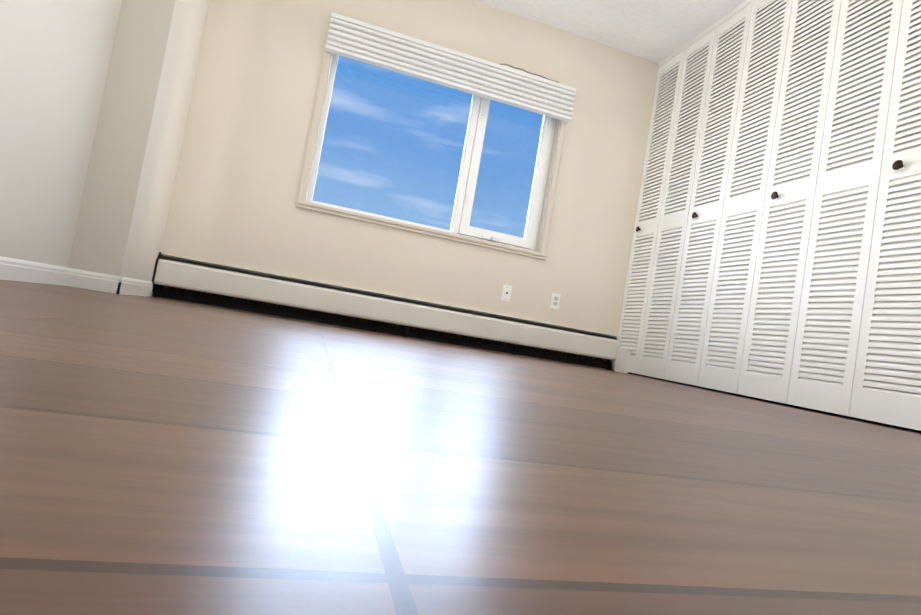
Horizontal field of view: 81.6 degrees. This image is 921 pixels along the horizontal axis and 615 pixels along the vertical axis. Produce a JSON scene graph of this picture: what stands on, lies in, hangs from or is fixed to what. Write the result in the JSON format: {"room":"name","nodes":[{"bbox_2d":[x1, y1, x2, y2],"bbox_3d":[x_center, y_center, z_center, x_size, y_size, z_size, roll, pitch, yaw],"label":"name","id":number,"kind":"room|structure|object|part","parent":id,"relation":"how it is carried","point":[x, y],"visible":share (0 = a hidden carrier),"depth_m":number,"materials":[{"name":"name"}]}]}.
{"room":"empty bedroom","nodes":[
{"label":"empty bedroom","id":0,"kind":"room"},
{"bbox_2d":[0,0,121,267],"bbox_3d":[-1.268,-1.329,0.691,0.150,2.440,5.701,10,-3,-15],"label":"wall","id":1,"kind":"structure","parent":0,"point":[55,55],"depth_m":2.22,"materials":[{"name":"paint"}]},
{"bbox_2d":[0,256,73,285],"bbox_3d":[-1.494,-0.155,1.054,0.013,0.088,3.227,10,-3,-15],"label":"baseboard","id":2,"kind":"structure","parent":1,"relation":"attached to","point":[11,269],"depth_m":2.29,"materials":[{"name":"white wood"}]},
{"bbox_2d":[68,0,209,295],"bbox_3d":[-1.705,-1.289,2.986,0.232,2.440,0.604,10,-3,-15],"label":"wall","id":3,"kind":"structure","parent":0,"point":[134,157],"depth_m":2.70,"materials":[{"name":"beige paint"}]},
{"bbox_2d":[113,276,152,296],"bbox_3d":[-1.771,-0.110,2.918,0.013,0.088,0.542,10,-3,-15],"label":"baseboard","id":4,"kind":"structure","parent":3,"relation":"attached to","point":[123,285],"depth_m":2.84,"materials":[{"name":"white wood"}]},
{"bbox_2d":[152,0,657,369],"bbox_3d":[0.066,-0.949,3.900,4.191,2.440,0.220,10,-3,-15],"label":"wall","id":5,"kind":"structure","parent":0,"point":[236,188],"depth_m":3.64,"materials":[{"name":"beige paint"}]},
{"bbox_2d":[152,252,619,369],"bbox_3d":[-0.333,0.072,3.633,3.181,0.272,0.073,10,-3,-15],"label":"heater","id":6,"kind":"object","parent":5,"relation":"attached to","point":[175,277],"visible":1,"depth_m":3.55,"materials":[{"name":"white metal"}]},
{"bbox_2d":[614,348,631,373],"bbox_3d":[1.193,0.391,3.930,0.032,0.175,0.143,10,-3,-15],"label":"cap","id":7,"kind":"object","parent":6,"relation":"attached to","point":[622,360],"visible":1,"depth_m":3.90,"materials":[{"name":"white metal"}]},
{"bbox_2d":[296,51,567,259],"bbox_3d":[-0.134,-1.144,3.794,1.790,1.304,0.189,10,-3,-15],"label":"window","id":8,"kind":"structure","parent":5,"relation":"in","point":[468,174],"depth_m":3.86,"materials":[{"name":"white plastic"}]},
{"bbox_2d":[325,12,575,121],"bbox_3d":[-0.015,-1.660,3.708,1.777,0.267,0.060,10,-3,-15],"label":"window blind","id":9,"kind":"object","parent":8,"relation":"attached to","point":[361,41],"visible":1,"depth_m":3.67,"materials":[{"name":"white fabric"}]},
{"bbox_3d":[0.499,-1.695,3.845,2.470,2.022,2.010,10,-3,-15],"label":"cord","id":10,"kind":"part","parent":9,"relation":"part of","materials":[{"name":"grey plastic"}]},
{"bbox_2d":[501,284,511,301],"bbox_3d":[0.334,-0.104,3.848,0.070,0.115,0.017,10,-3,-15],"label":"outlet plate","id":11,"kind":"object","parent":5,"relation":"attached to","point":[506,292],"visible":1,"depth_m":3.85,"materials":[{"name":"white plastic"}]},
{"bbox_2d":[550,293,560,308],"bbox_3d":[0.704,-0.048,3.954,0.070,0.115,0.009,10,-3,-15],"label":"outlet","id":12,"kind":"object","parent":5,"relation":"attached to","point":[555,300],"visible":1,"depth_m":3.95,"materials":[{"name":"white plastic"}]},
{"bbox_2d":[0,280,920,614],"bbox_3d":[0.512,0.292,1.176,4.341,0.120,5.701,10,-3,-15],"label":"floor","id":13,"kind":"structure","parent":0,"point":[160,456],"depth_m":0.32,"materials":[{"name":"laminate"}]},
{"bbox_2d":[611,63,668,370],"bbox_3d":[1.910,-0.718,2.306,0.100,2.440,3.831,10,-3,-15],"label":"wall","id":14,"kind":"structure","parent":0,"point":[612,369],"depth_m":4.14,"materials":[{"name":"beige paint"}]},
{"bbox_2d":[475,0,875,78],"bbox_3d":[0.933,-2.230,1.300,4.341,0.120,5.701,10,-3,-15],"label":"ceiling","id":15,"kind":"structure","parent":0,"point":[657,31],"depth_m":3.75,"materials":[{"name":"white paint"}]},
{"bbox_2d":[659,0,754,66],"bbox_3d":[2.022,-1.905,2.542,0.031,0.040,3.410,10,-3,-15],"label":"rail","id":16,"kind":"object","parent":15,"relation":"attached to","point":[741,6],"visible":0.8,"depth_m":3.67,"materials":[{"name":"white"}]},
{"bbox_2d":[613,0,920,430],"bbox_3d":[1.810,-0.710,2.481,0.052,2.383,3.407,10,-3,-15],"label":"closet doors","id":17,"kind":"structure","parent":16,"relation":"hanging from","point":[775,254],"depth_m":2.76,"materials":[{"name":"white painted wood"},{"name":"oil rubbed bronze"}]},
{"bbox_2d":[628,1,883,376],"bbox_3d":[2.276,-0.652,2.407,0.670,2.440,3.831,10,-3,-15],"label":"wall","id":18,"kind":"structure","parent":0,"point":[695,106],"depth_m":4.18,"materials":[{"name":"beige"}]}
]}

